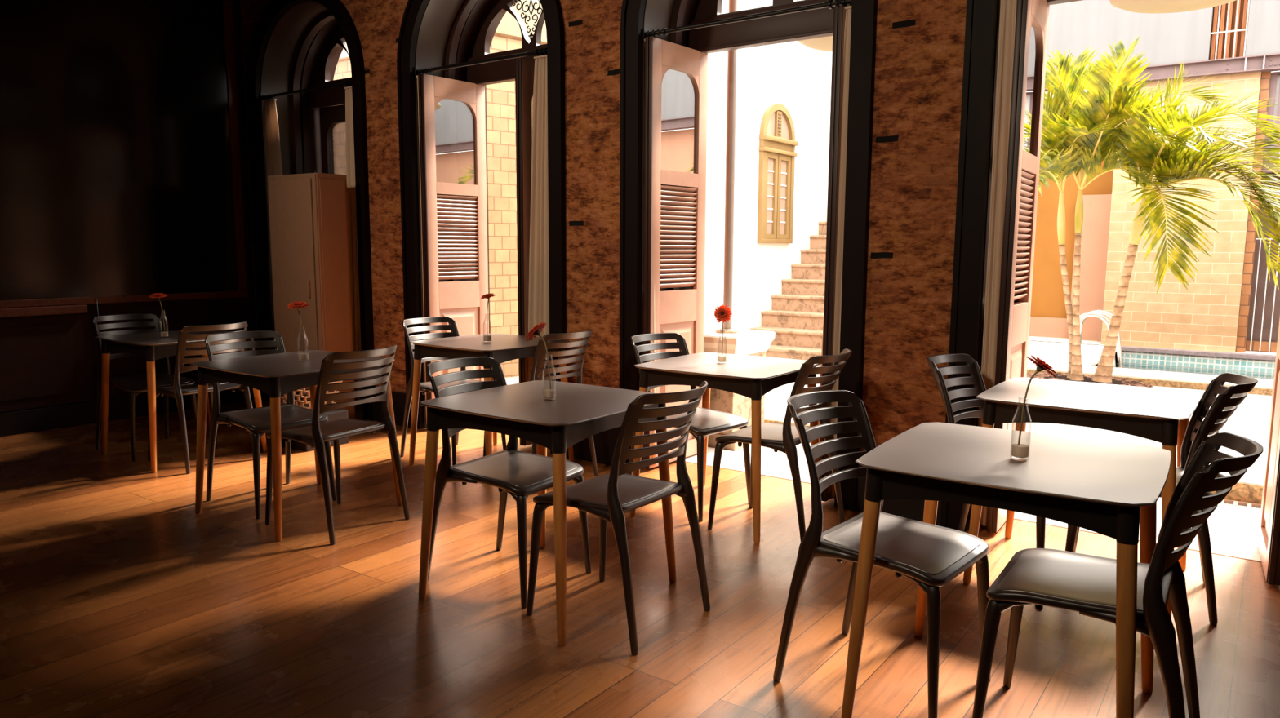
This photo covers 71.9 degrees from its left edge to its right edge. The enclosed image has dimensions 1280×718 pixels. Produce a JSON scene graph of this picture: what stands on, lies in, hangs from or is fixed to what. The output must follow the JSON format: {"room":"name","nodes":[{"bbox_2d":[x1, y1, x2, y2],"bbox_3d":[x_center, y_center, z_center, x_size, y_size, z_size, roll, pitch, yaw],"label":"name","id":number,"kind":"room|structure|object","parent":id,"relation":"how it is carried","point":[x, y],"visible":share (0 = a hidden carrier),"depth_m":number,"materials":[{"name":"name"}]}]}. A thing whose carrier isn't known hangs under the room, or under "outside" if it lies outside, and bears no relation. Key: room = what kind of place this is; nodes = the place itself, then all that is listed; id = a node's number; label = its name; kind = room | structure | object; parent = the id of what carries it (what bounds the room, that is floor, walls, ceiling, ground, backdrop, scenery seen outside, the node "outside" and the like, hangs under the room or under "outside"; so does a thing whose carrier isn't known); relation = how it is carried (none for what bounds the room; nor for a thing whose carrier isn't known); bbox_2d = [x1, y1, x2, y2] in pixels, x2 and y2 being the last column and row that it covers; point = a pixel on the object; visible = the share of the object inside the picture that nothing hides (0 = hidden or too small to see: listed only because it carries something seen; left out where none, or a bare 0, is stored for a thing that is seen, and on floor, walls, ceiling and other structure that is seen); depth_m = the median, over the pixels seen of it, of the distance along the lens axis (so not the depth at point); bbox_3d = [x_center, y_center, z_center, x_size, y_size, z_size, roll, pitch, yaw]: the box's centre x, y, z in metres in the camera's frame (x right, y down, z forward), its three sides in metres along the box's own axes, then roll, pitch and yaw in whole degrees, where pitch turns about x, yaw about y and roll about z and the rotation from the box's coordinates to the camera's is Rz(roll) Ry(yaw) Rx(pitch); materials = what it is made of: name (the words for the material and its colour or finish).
{"room":"restaurant","nodes":[
{"label":"restaurant","id":0,"kind":"room"},
{"bbox_2d":[1,0,257,413],"bbox_3d":[-5.324,-1.087,4.565,0.200,4.150,6.940,6,9,35],"label":"wall","id":1,"kind":"structure","parent":0,"point":[180,314],"depth_m":7.03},
{"bbox_2d":[0,313,94,413],"bbox_3d":[-5.168,0.192,4.755,0.036,0.635,4.070,6,9,35],"label":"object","id":2,"kind":"object","parent":1,"relation":"attached to","point":[46,361],"visible":1,"depth_m":6.14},
{"bbox_2d":[0,0,248,318],"bbox_3d":[-4.789,-1.553,5.013,0.075,2.755,5.280,6,9,35],"label":"blackboard","id":3,"kind":"object","parent":1,"relation":"attached to","point":[121,178],"visible":1,"depth_m":6.40,"materials":[{"name":"black"}]},
{"bbox_2d":[0,386,254,436],"bbox_3d":[-5.203,0.595,4.774,0.040,0.160,6.680,6,9,35],"label":"baseboard","id":4,"kind":"structure","parent":1,"relation":"attached to","point":[42,419],"depth_m":6.34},
{"bbox_2d":[240,0,966,451],"bbox_3d":[1.171,-1.051,4.559,10.750,4.150,0.680,6,9,35],"label":"wall","id":5,"kind":"structure","parent":0,"point":[919,55],"depth_m":4.30,"materials":[{"name":"brick"}]},
{"bbox_2d":[245,0,375,421],"bbox_3d":[-2.567,-1.204,6.820,1.470,3.235,0.062,6,9,35],"label":"door frame","id":6,"kind":"structure","parent":5,"relation":"attached to","point":[274,10],"depth_m":6.76,"materials":[{"name":"wood"}]},
{"bbox_2d":[396,0,566,454],"bbox_3d":[-1.051,-1.056,5.736,1.470,3.235,0.062,6,9,35],"label":"door frame","id":7,"kind":"structure","parent":5,"relation":"attached to","point":[414,11],"depth_m":5.89,"materials":[{"name":"wood"}]},
{"bbox_2d":[372,391,941,526],"bbox_3d":[0.956,0.625,4.487,10.350,0.240,0.045,6,9,35],"label":"baseboard","id":8,"kind":"structure","parent":5,"relation":"attached to","point":[605,442],"depth_m":5.28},
{"bbox_2d":[618,0,877,511],"bbox_3d":[0.499,-0.905,4.630,1.470,3.235,0.062,6,9,35],"label":"door frame","id":9,"kind":"structure","parent":5,"relation":"attached to","point":[864,12],"depth_m":4.35,"materials":[{"name":"wood"}]},
{"bbox_2d":[685,447,810,484],"bbox_3d":[0.797,0.703,5.267,1.280,0.124,0.410,6,9,35],"label":"threshold","id":10,"kind":"object","parent":5,"relation":"attached to","point":[731,460],"visible":0.04,"depth_m":5.31,"materials":[{"name":"stone"}]},
{"bbox_2d":[640,0,698,460],"bbox_3d":[0.707,-0.893,4.923,1.276,3.138,0.649,6,9,35],"label":"lining","id":11,"kind":"object","parent":10,"relation":"on","point":[658,14],"visible":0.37,"depth_m":5.06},
{"bbox_2d":[643,0,851,38],"bbox_3d":[0.533,-1.763,4.561,1.232,0.055,0.060,6,9,35],"label":"lintel","id":12,"kind":"object","parent":11,"relation":"attached to","point":[830,4],"visible":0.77,"depth_m":4.54,"materials":[{"name":"black metal"}]},
{"bbox_2d":[817,5,851,498],"bbox_3d":[0.960,-0.490,4.393,0.141,2.417,0.026,6,9,35],"label":"curtain","id":13,"kind":"object","parent":12,"relation":"hanging from","point":[838,282],"visible":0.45,"depth_m":4.33,"materials":[{"name":"fabric"}]},
{"bbox_2d":[688,0,849,53],"bbox_3d":[0.807,-0.895,5.063,1.214,3.107,0.145,6,9,35],"label":"window","id":14,"kind":"structure","parent":11,"relation":"attached to","point":[816,23],"depth_m":4.97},
{"bbox_2d":[642,36,707,469],"bbox_3d":[0.209,-0.591,5.212,0.044,2.430,0.558,6,9,38],"label":"door","id":15,"kind":"structure","parent":14,"relation":"attached to","point":[676,75],"depth_m":5.14,"materials":[{"name":"beige wood"}]},
{"bbox_2d":[819,5,845,502],"bbox_3d":[1.095,-0.505,4.578,0.044,2.430,0.558,6,9,35],"label":"door","id":16,"kind":"structure","parent":14,"relation":"attached to","point":[839,12],"depth_m":4.31,"materials":[{"name":"beige wood"}]},
{"bbox_2d":[797,35,832,51],"bbox_3d":[1.240,-2.372,5.484,0.700,0.763,1.145,6,9,35],"label":"hanging lamp","id":17,"kind":"object","parent":5,"relation":"attached to","point":[824,43],"visible":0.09,"depth_m":5.70,"materials":[{"name":"grey metal"}]},
{"bbox_2d":[940,0,998,532],"bbox_3d":[2.032,-0.756,3.534,1.470,3.235,0.062,6,9,35],"label":"door frame","id":18,"kind":"structure","parent":5,"relation":"attached to","point":[980,29],"depth_m":3.92,"materials":[{"name":"wood"}]},
{"bbox_2d":[1013,511,1261,562],"bbox_3d":[2.330,0.853,4.172,1.280,0.124,0.410,6,9,35],"label":"threshold","id":19,"kind":"object","parent":5,"relation":"attached to","point":[1223,542],"depth_m":3.96,"materials":[{"name":"stone"}]},
{"bbox_2d":[968,0,1000,526],"bbox_3d":[2.240,-0.744,3.828,1.276,3.138,0.649,6,9,35],"label":"lining","id":20,"kind":"object","parent":19,"relation":"on","point":[984,285],"visible":0.03,"depth_m":3.94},
{"bbox_2d":[1013,0,1081,302],"bbox_3d":[2.340,-0.746,3.968,1.214,3.107,0.145,6,9,35],"label":"window","id":21,"kind":"structure","parent":20,"relation":"attached to","point":[1049,2],"depth_m":4.16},
{"bbox_2d":[986,0,1049,533],"bbox_3d":[1.759,-0.440,4.104,0.044,2.430,0.558,5,9,33],"label":"door","id":22,"kind":"structure","parent":21,"relation":"attached to","point":[1032,18],"depth_m":3.99,"materials":[{"name":"beige wood"}]},
{"bbox_2d":[1257,318,1279,585],"bbox_3d":[2.607,-0.357,3.498,0.044,2.430,0.558,5,9,31],"label":"door","id":23,"kind":"structure","parent":21,"relation":"attached to","point":[1268,536],"depth_m":3.58,"materials":[{"name":"beige wood"}]},
{"bbox_3d":[2.066,-1.614,3.465,1.232,0.055,0.060,6,9,35],"label":"curtain rod","id":24,"kind":"object","parent":20,"relation":"attached to","visible":0},
{"bbox_2d":[977,0,1017,526],"bbox_3d":[1.593,-0.429,3.942,0.091,2.417,0.025,6,9,35],"label":"curtain","id":25,"kind":"object","parent":24,"relation":"hanging from","point":[1007,7],"visible":0.59,"depth_m":3.90,"materials":[{"name":"fabric"}]},
{"bbox_3d":[-0.752,0.552,6.374,1.280,0.124,0.410,6,9,35],"label":"threshold","id":26,"kind":"object","parent":5,"relation":"on","visible":0},
{"bbox_2d":[415,0,506,428],"bbox_3d":[-0.842,-1.044,6.030,1.276,3.138,0.649,6,9,35],"label":"lining","id":27,"kind":"object","parent":26,"relation":"on","point":[447,28],"visible":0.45,"depth_m":6.22,"materials":[{"name":"wood"}]},
{"bbox_2d":[414,47,546,75],"bbox_3d":[-1.016,-1.915,5.668,1.232,0.055,0.060,6,9,35],"label":"curtain rod","id":28,"kind":"object","parent":27,"relation":"attached to","point":[542,51],"visible":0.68,"depth_m":5.67,"materials":[{"name":"black metal"}]},
{"bbox_2d":[527,54,549,382],"bbox_3d":[-0.641,-0.686,5.532,0.262,2.337,0.032,6,9,35],"label":"curtain","id":29,"kind":"object","parent":28,"relation":"hanging from","point":[538,288],"visible":0.51,"depth_m":5.48,"materials":[{"name":"fabric"}]},
{"bbox_2d":[464,0,546,84],"bbox_3d":[-0.742,-1.046,6.170,1.214,3.107,0.145,6,9,35],"label":"window","id":30,"kind":"structure","parent":27,"relation":"attached to","point":[500,71],"depth_m":6.16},
{"bbox_2d":[417,73,488,399],"bbox_3d":[-1.313,-0.740,6.299,0.044,2.430,0.558,6,9,38],"label":"door","id":31,"kind":"structure","parent":30,"relation":"attached to","point":[442,215],"depth_m":6.25,"materials":[{"name":"beige wood"}]},
{"bbox_2d":[515,57,534,446],"bbox_3d":[-0.591,-0.669,5.783,0.044,2.430,0.558,6,9,37],"label":"door","id":32,"kind":"structure","parent":30,"relation":"attached to","point":[524,68],"depth_m":5.52,"materials":[{"name":"brown wood"}]},
{"bbox_3d":[-2.269,0.404,7.458,1.280,0.124,0.410,6,9,35],"label":"threshold","id":33,"kind":"object","parent":5,"relation":"on","visible":0},
{"bbox_2d":[260,0,343,349],"bbox_3d":[-2.359,-1.192,7.113,1.276,3.138,0.649,6,9,35],"label":"lining","id":34,"kind":"object","parent":33,"relation":"on","point":[295,46],"visible":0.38,"depth_m":7.24,"materials":[{"name":"wood"}]},
{"bbox_2d":[260,80,351,100],"bbox_3d":[-2.533,-2.062,6.751,1.232,0.055,0.060,6,9,35],"label":"transom","id":35,"kind":"object","parent":34,"relation":"attached to","point":[348,83],"visible":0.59,"depth_m":6.78,"materials":[{"name":"black metal"}]},
{"bbox_2d":[262,98,282,328],"bbox_3d":[-2.896,-0.866,7.148,0.351,2.417,0.029,6,9,35],"label":"curtain","id":36,"kind":"object","parent":35,"relation":"hanging from","point":[273,160],"visible":0.33,"depth_m":7.07,"materials":[{"name":"fabric"}]},
{"bbox_2d":[343,86,363,413],"bbox_3d":[-2.143,-0.793,6.610,0.231,2.417,0.029,6,9,35],"label":"curtain","id":37,"kind":"object","parent":35,"relation":"hanging from","point":[350,164],"visible":0.41,"depth_m":6.58,"materials":[{"name":"fabric"}]},
{"bbox_2d":[309,25,351,107],"bbox_3d":[-2.259,-1.194,7.254,1.214,3.107,0.145,6,9,35],"label":"window","id":38,"kind":"structure","parent":34,"relation":"attached to","point":[333,96],"depth_m":7.29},
{"bbox_2d":[319,104,346,177],"bbox_3d":[-2.472,-0.895,7.455,0.558,2.430,0.044,6,9,35],"label":"door","id":39,"kind":"structure","parent":38,"relation":"attached to","point":[332,118],"depth_m":7.40,"materials":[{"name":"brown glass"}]},
{"bbox_2d":[0,400,1279,717],"bbox_3d":[-0.912,1.125,1.940,10.350,0.120,7.030,6,9,35],"label":"floor","id":40,"kind":"structure","parent":0,"point":[118,599],"depth_m":3.18,"materials":[{"name":"brown wood"}]},
{"bbox_2d":[92,313,197,461],"bbox_3d":[-3.148,0.155,5.597,0.572,0.848,0.454,6,9,36],"label":"dining chair","id":41,"kind":"object","parent":40,"relation":"on","point":[135,385],"visible":0.59,"depth_m":5.58,"materials":[{"name":"black plastic"}]},
{"bbox_2d":[94,330,267,473],"bbox_3d":[-2.849,0.224,5.487,0.716,0.741,0.716,6,9,37],"label":"bistro table","id":42,"kind":"object","parent":40,"relation":"on","point":[150,346],"visible":0.55,"depth_m":5.25,"materials":[{"name":"black laminate"}]},
{"bbox_2d":[147,321,261,474],"bbox_3d":[-2.617,0.199,5.282,0.572,0.848,0.454,6,9,36],"label":"dining chair","id":43,"kind":"object","parent":40,"relation":"on","point":[177,392],"visible":0.61,"depth_m":5.05,"materials":[{"name":"black plastic"}]},
{"bbox_2d":[204,330,336,519],"bbox_3d":[-1.910,0.304,4.498,0.572,0.848,0.454,6,9,39],"label":"dining chair","id":44,"kind":"object","parent":40,"relation":"on","point":[256,421],"visible":0.63,"depth_m":4.47,"materials":[{"name":"black plastic"}]},
{"bbox_2d":[190,350,402,542],"bbox_3d":[-1.679,0.379,4.334,0.716,0.741,0.716,5,9,35],"label":"bistro table","id":45,"kind":"object","parent":40,"relation":"on","point":[277,375],"visible":0.71,"depth_m":4.12,"materials":[{"name":"brown wood"}]},
{"bbox_2d":[270,408,349,451],"bbox_3d":[-2.178,0.445,5.813,0.400,0.225,0.320,6,9,35],"label":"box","id":46,"kind":"object","parent":40,"relation":"on","point":[339,414],"visible":0.29,"depth_m":5.72,"materials":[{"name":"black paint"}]},
{"bbox_2d":[280,381,342,409],"bbox_3d":[-2.179,0.235,5.786,0.351,0.197,0.292,6,9,35],"label":"plastic basket","id":47,"kind":"object","parent":46,"relation":"on","point":[304,403],"visible":0.25,"depth_m":5.71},
{"bbox_2d":[267,169,355,419],"bbox_3d":[-2.412,-0.441,6.450,0.601,1.816,0.279,6,9,35],"label":"cabinet","id":48,"kind":"object","parent":40,"relation":"on","point":[308,211],"visible":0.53,"depth_m":6.28,"materials":[{"name":"beige paint"}]},
{"bbox_2d":[265,345,409,545],"bbox_3d":[-1.402,0.357,4.106,0.572,0.848,0.454,5,9,32],"label":"dining chair","id":49,"kind":"object","parent":40,"relation":"on","point":[315,435],"visible":0.95,"depth_m":3.97,"materials":[{"name":"black plastic"}]},
{"bbox_2d":[400,316,506,465],"bbox_3d":[-1.179,0.183,5.463,0.572,0.848,0.454,6,9,38],"label":"dining chair","id":50,"kind":"object","parent":40,"relation":"on","point":[426,387],"visible":0.47,"depth_m":5.48,"materials":[{"name":"black plastic"}]},
{"bbox_2d":[408,333,573,465],"bbox_3d":[-0.890,0.261,5.286,0.716,0.741,0.716,6,9,37],"label":"bistro table","id":51,"kind":"object","parent":40,"relation":"on","point":[503,348],"visible":0.74,"depth_m":5.15,"materials":[{"name":"brown wood"}]},
{"bbox_2d":[426,356,591,608],"bbox_3d":[-0.546,0.444,3.468,0.572,0.848,0.454,5,9,31],"label":"dining chair","id":52,"kind":"object","parent":40,"relation":"on","point":[519,474],"visible":0.63,"depth_m":3.42,"materials":[{"name":"black plastic"}]},
{"bbox_2d":[483,328,598,476],"bbox_3d":[-0.542,0.253,4.946,0.572,0.848,0.454,6,9,37],"label":"dining chair","id":53,"kind":"object","parent":40,"relation":"on","point":[540,353],"visible":0.53,"depth_m":4.74,"materials":[{"name":"black plastic"}]},
{"bbox_2d":[418,380,675,646],"bbox_3d":[-0.340,0.516,3.328,0.716,0.741,0.716,5,9,35],"label":"bistro table","id":54,"kind":"object","parent":40,"relation":"on","point":[577,412],"visible":0.87,"depth_m":3.14,"materials":[{"name":"brown wood"}]},
{"bbox_2d":[426,406,439,431],"bbox_3d":[-0.749,0.214,3.215,0.054,0.095,0.054,5,9,35],"label":"socket","id":55,"kind":"object","parent":54,"relation":"attached to","point":[433,414],"depth_m":3.19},
{"bbox_2d":[551,426,566,453],"bbox_3d":[-0.265,0.260,2.881,0.054,0.095,0.054,5,9,35],"label":"socket","id":56,"kind":"object","parent":54,"relation":"attached to","point":[558,433],"depth_m":2.86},
{"bbox_2d":[526,381,710,655],"bbox_3d":[-0.049,0.496,3.086,0.572,0.848,0.454,6,9,37],"label":"dining chair","id":57,"kind":"object","parent":40,"relation":"on","point":[609,496],"visible":0.96,"depth_m":2.94,"materials":[{"name":"black plastic"}]},
{"bbox_2d":[626,333,750,521],"bbox_3d":[0.226,0.315,4.504,0.572,0.848,0.454,7,10,42],"label":"dining chair","id":58,"kind":"object","parent":40,"relation":"on","point":[705,422],"visible":0.45,"depth_m":4.48,"materials":[{"name":"black plastic"}]},
{"bbox_2d":[629,352,820,543],"bbox_3d":[0.434,0.391,4.337,0.716,0.741,0.716,5,9,34],"label":"bistro table","id":59,"kind":"object","parent":40,"relation":"on","point":[753,377],"visible":0.75,"depth_m":4.09,"materials":[{"name":"brown wood"}]},
{"bbox_2d":[707,348,852,541],"bbox_3d":[0.670,0.374,4.065,0.572,0.848,0.454,5,9,35],"label":"dining chair","id":60,"kind":"object","parent":40,"relation":"on","point":[784,437],"visible":0.74,"depth_m":3.88,"materials":[{"name":"black plastic"}]},
{"bbox_2d":[773,390,991,717],"bbox_3d":[0.714,0.556,2.652,0.572,0.848,0.454,7,10,40],"label":"dining chair","id":61,"kind":"object","parent":40,"relation":"on","point":[931,556],"visible":0.89,"depth_m":2.61,"materials":[{"name":"black plastic"}]},
{"bbox_2d":[925,353,1075,552],"bbox_3d":[1.462,0.431,3.653,0.572,0.848,0.454,7,10,41],"label":"dining chair","id":62,"kind":"object","parent":40,"relation":"on","point":[972,367],"visible":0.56,"depth_m":3.80,"materials":[{"name":"black plastic"}]},
{"bbox_2d":[840,422,1171,717],"bbox_3d":[1.039,0.633,2.479,0.716,0.741,0.716,5,9,33],"label":"bistro table","id":63,"kind":"object","parent":40,"relation":"on","point":[1113,490],"visible":0.95,"depth_m":2.30,"materials":[{"name":"brown wood"}]},
{"bbox_2d":[864,467,883,502],"bbox_3d":[0.631,0.332,2.358,0.054,0.095,0.054,5,9,33],"label":"socket","id":64,"kind":"object","parent":63,"relation":"attached to","point":[874,477],"depth_m":2.34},
{"bbox_2d":[1009,404,1031,461],"bbox_3d":[1.028,0.188,2.377,0.048,0.168,0.048,3,8,23],"label":"glass bottle","id":65,"kind":"object","parent":63,"relation":"on","point":[1019,404],"visible":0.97,"depth_m":2.37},
{"bbox_2d":[1011,444,1028,457],"bbox_3d":[1.027,0.248,2.385,0.043,0.030,0.043,6,9,35],"label":"filling","id":66,"kind":"object","parent":65,"relation":"in","point":[1021,451],"visible":1,"depth_m":2.37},
{"bbox_2d":[1017,355,1056,444],"bbox_3d":[1.068,0.111,2.365,0.080,0.244,0.087,6,9,35],"label":"gerbera","id":67,"kind":"object","parent":66,"relation":"on","point":[1041,366],"visible":1,"depth_m":2.36,"materials":[{"name":"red plant"}]},
{"bbox_2d":[1115,506,1140,545],"bbox_3d":[1.121,0.376,2.033,0.054,0.095,0.054,5,9,33],"label":"socket","id":68,"kind":"object","parent":63,"relation":"attached to","point":[1127,518],"depth_m":2.01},
{"bbox_2d":[963,377,1199,618],"bbox_3d":[1.752,0.507,3.489,0.716,0.741,0.716,5,9,35],"label":"bistro table","id":69,"kind":"object","parent":40,"relation":"on","point":[1162,415],"visible":0.81,"depth_m":3.29,"materials":[{"name":"brown wood"}]},
{"bbox_2d":[982,400,995,425],"bbox_3d":[1.342,0.204,3.379,0.054,0.095,0.054,5,9,35],"label":"socket","id":70,"kind":"object","parent":69,"relation":"attached to","point":[989,407],"depth_m":3.36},
{"bbox_2d":[1161,419,1178,445],"bbox_3d":[1.824,0.250,3.042,0.054,0.095,0.054,5,9,35],"label":"socket","id":71,"kind":"object","parent":69,"relation":"attached to","point":[1169,427],"depth_m":3.02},
{"bbox_2d":[972,432,1263,717],"bbox_3d":[1.216,0.608,2.273,0.572,0.848,0.454,5,9,34],"label":"dining chair","id":72,"kind":"object","parent":40,"relation":"on","point":[1085,584],"visible":0.96,"depth_m":2.23,"materials":[{"name":"black plastic"}]},
{"bbox_2d":[1065,373,1257,625],"bbox_3d":[1.944,0.475,3.331,0.572,0.848,0.454,4,8,30],"label":"dining chair","id":73,"kind":"object","parent":40,"relation":"on","point":[1223,406],"visible":0.59,"depth_m":3.09,"materials":[{"name":"black plastic"}]},
{"bbox_2d":[1030,102,1113,318],"bbox_3d":[4.090,-1.869,12.114,5.300,3.070,0.200,6,9,35],"label":"wall","id":74,"kind":"structure","parent":0,"point":[1047,300],"depth_m":11.21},
{"bbox_2d":[1029,316,1068,338],"bbox_3d":[3.652,-0.527,12.444,4.419,0.320,0.049,6,9,35],"label":"plinth","id":75,"kind":"object","parent":74,"relation":"attached to","point":[1039,326],"depth_m":11.28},
{"bbox_2d":[1045,0,1279,71],"bbox_3d":[6.586,-3.921,9.546,14.000,1.375,0.700,6,9,35],"label":"wall","id":76,"kind":"structure","parent":0,"point":[1077,25],"depth_m":9.82,"materials":[{"name":"paint"}]},
{"bbox_2d":[1209,0,1249,59],"bbox_3d":[6.340,-3.975,9.426,0.329,1.500,0.210,6,9,35],"label":"window","id":77,"kind":"structure","parent":76,"relation":"in","point":[1230,20],"depth_m":9.47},
{"bbox_2d":[1109,0,1235,13],"bbox_3d":[2.732,-2.216,4.419,0.700,0.763,1.145,6,9,35],"label":"hanging lamp","id":78,"kind":"object","parent":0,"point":[1134,6],"visible":1,"depth_m":4.68,"materials":[{"name":"grey metal"}]},
{"bbox_2d":[1101,71,1261,352],"bbox_3d":[6.180,-1.631,10.127,1.330,3.010,0.500,6,9,35],"label":"wall","id":79,"kind":"structure","parent":0,"point":[1204,316],"depth_m":9.86,"materials":[{"name":"brick"}]},
{"bbox_2d":[1044,53,1279,92],"bbox_3d":[6.415,-3.133,9.415,14.000,0.153,0.190,6,9,35],"label":"steel beam","id":80,"kind":"structure","parent":79,"relation":"on","point":[1266,62],"depth_m":9.52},
{"bbox_2d":[1235,71,1271,352],"bbox_3d":[6.772,-1.579,9.741,0.084,3.010,0.440,6,9,35],"label":"wall","id":81,"kind":"structure","parent":0,"point":[1251,239],"depth_m":9.62,"materials":[{"name":"brick"}]},
{"bbox_2d":[1245,173,1279,352],"bbox_3d":[7.520,-0.999,9.341,1.684,1.950,0.167,6,9,35],"label":"gate","id":82,"kind":"object","parent":81,"relation":"attached to","point":[1264,304],"visible":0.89,"depth_m":9.80,"materials":[{"name":"metal"}]},
{"label":"outside","id":83,"kind":"structure","parent":0,"visible":0},
{"bbox_2d":[505,365,1271,485],"bbox_3d":[1.776,0.433,7.722,18.000,0.402,3.480,6,9,35],"label":"patio","id":84,"kind":"structure","parent":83,"point":[1251,419],"depth_m":6.00,"materials":[{"name":"concrete"}]},
{"bbox_2d":[333,33,546,377],"bbox_3d":[-3.135,-1.496,10.291,6.750,3.320,2.000,6,9,35],"label":"tiled wall","id":85,"kind":"structure","parent":84,"relation":"on","point":[500,102],"depth_m":7.86,"materials":[{"name":"ceramic"}]},
{"bbox_2d":[338,0,546,59],"bbox_3d":[-3.105,-3.304,10.043,6.800,0.330,2.080,6,9,35],"label":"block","id":86,"kind":"object","parent":85,"relation":"on","point":[508,25],"depth_m":7.75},
{"bbox_2d":[750,221,826,366],"bbox_3d":[2.582,-1.082,10.057,1.619,2.021,2.952,6,9,35],"label":"stone stairs","id":87,"kind":"structure","parent":84,"relation":"on","point":[804,294],"depth_m":9.73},
{"bbox_2d":[764,419,1262,508],"bbox_3d":[0.793,0.605,6.370,18.000,0.398,0.139,6,9,35],"label":"step riser","id":88,"kind":"structure","parent":84,"relation":"on","point":[1242,492],"depth_m":4.59,"materials":[{"name":"brown stone"}]},
{"bbox_2d":[1030,374,1148,387],"bbox_3d":[3.941,0.204,7.822,1.040,0.050,1.040,6,9,35],"label":"ring","id":89,"kind":"object","parent":84,"relation":"on","point":[1086,380],"visible":0.16,"depth_m":7.77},
{"bbox_2d":[1037,45,1121,377],"bbox_3d":[3.625,-1.299,7.876,1.296,2.977,1.719,6,9,35],"label":"palm tree","id":90,"kind":"object","parent":89,"relation":"on","point":[1056,171],"visible":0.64,"depth_m":7.61,"materials":[{"name":"green plant"}]},
{"bbox_2d":[1026,373,1153,387],"bbox_3d":[3.926,0.198,7.811,1.071,0.048,1.053,6,9,35],"label":"bark mulch","id":91,"kind":"object","parent":89,"relation":"on","point":[1040,375],"visible":0.3,"depth_m":7.92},
{"bbox_2d":[1040,35,1231,380],"bbox_3d":[4.084,-1.281,7.648,1.583,3.020,1.756,6,9,35],"label":"palm tree","id":92,"kind":"object","parent":89,"relation":"on","point":[1096,105],"visible":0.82,"depth_m":7.32,"materials":[{"name":"green plant"}]},
{"bbox_2d":[1091,57,1279,382],"bbox_3d":[4.419,-1.049,7.113,1.974,2.702,1.823,6,9,35],"label":"palm tree","id":93,"kind":"object","parent":89,"relation":"on","point":[1144,148],"visible":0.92,"depth_m":6.92,"materials":[{"name":"green plant"}]},
{"bbox_3d":[10.283,-2.286,7.127,4.940,0.900,0.400,6,9,35],"label":"wall","id":94,"kind":"structure","parent":0,"visible":0},
{"bbox_2d":[1263,71,1279,159],"bbox_3d":[7.451,-2.534,8.948,1.784,0.905,0.090,6,9,35],"label":"window","id":95,"kind":"structure","parent":94,"relation":"in","point":[1274,89],"depth_m":9.40,"materials":[{"name":"grey paint"}]},
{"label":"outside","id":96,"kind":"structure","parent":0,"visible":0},
{"bbox_2d":[703,0,832,349],"bbox_3d":[2.309,-3.301,11.297,0.610,6.700,6.450,6,9,35],"label":"wall","id":97,"kind":"structure","parent":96,"point":[794,75],"depth_m":9.49,"materials":[{"name":"paint"}]},
{"bbox_2d":[757,103,798,243],"bbox_3d":[1.535,-2.051,9.785,0.084,1.520,0.780,6,9,35],"label":"shutter window","id":98,"kind":"structure","parent":97,"relation":"in","point":[777,143],"depth_m":9.76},
{"bbox_2d":[764,151,778,238],"bbox_3d":[1.424,-1.794,9.703,0.039,0.926,0.297,6,9,35],"label":"shutter","id":99,"kind":"object","parent":98,"relation":"attached to","point":[771,158],"depth_m":9.73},
{"bbox_2d":[776,154,791,239],"bbox_3d":[1.607,-1.826,9.955,0.039,0.926,0.297,6,9,35],"label":"shutter","id":100,"kind":"object","parent":98,"relation":"attached to","point":[784,161],"depth_m":9.98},
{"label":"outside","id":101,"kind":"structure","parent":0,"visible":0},
{"bbox_2d":[1028,336,1275,355],"bbox_3d":[8.105,0.274,8.967,9.200,0.468,0.740,6,9,35],"label":"deck","id":102,"kind":"object","parent":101,"point":[1030,338],"depth_m":10.80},
{"bbox_2d":[1067,194,1111,342],"bbox_3d":[5.574,-1.115,10.869,0.429,1.790,0.200,6,9,35],"label":"doorway","id":103,"kind":"structure","parent":102,"relation":"on","point":[1096,208],"depth_m":10.81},
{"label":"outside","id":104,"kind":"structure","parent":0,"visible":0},
{"bbox_2d":[1026,369,1272,395],"bbox_3d":[6.368,0.579,6.577,9.200,0.455,0.120,6,9,35],"label":"step","id":105,"kind":"structure","parent":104,"point":[1258,391],"depth_m":7.70,"materials":[{"name":"brown stone"}]},
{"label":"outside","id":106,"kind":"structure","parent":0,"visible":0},
{"bbox_2d":[707,444,1260,535],"bbox_3d":[0.530,0.701,6.014,18.000,0.296,0.560,6,9,35],"label":"ground strip","id":107,"kind":"object","parent":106,"point":[1227,517],"depth_m":4.38,"materials":[{"name":"concrete"}]},
{"bbox_2d":[703,326,775,451],"bbox_3d":[0.482,0.178,6.014,0.688,0.738,0.528,6,9,35],"label":"ground","id":108,"kind":"structure","parent":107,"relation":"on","point":[746,342],"depth_m":5.74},
{"bbox_2d":[715,0,738,333],"bbox_3d":[0.592,-1.797,5.682,0.156,3.264,0.156,6,9,35],"label":"metal post","id":109,"kind":"object","parent":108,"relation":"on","point":[732,4],"visible":0.92,"depth_m":5.74,"materials":[{"name":"beige metal"}]},
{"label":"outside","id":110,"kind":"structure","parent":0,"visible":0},
{"bbox_2d":[1026,340,1273,389],"bbox_3d":[7.137,0.441,7.635,9.200,0.468,2.690,6,9,35],"label":"pool deck","id":111,"kind":"object","parent":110,"point":[1055,354],"visible":0.05,"depth_m":8.57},
{"bbox_2d":[1067,310,1122,368],"bbox_3d":[4.613,0.144,8.929,0.461,1.261,0.480,6,9,35],"label":"pool ladder","id":112,"kind":"object","parent":111,"relation":"attached to","point":[1096,313],"visible":0.34,"depth_m":8.96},
{"bbox_2d":[1089,346,1275,379],"bbox_3d":[7.489,0.825,7.705,6.310,1.272,2.084,6,9,35],"label":"swimming pool","id":113,"kind":"object","parent":111,"relation":"in","point":[1157,359],"visible":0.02,"depth_m":9.65,"materials":[{"name":"teal tile"}]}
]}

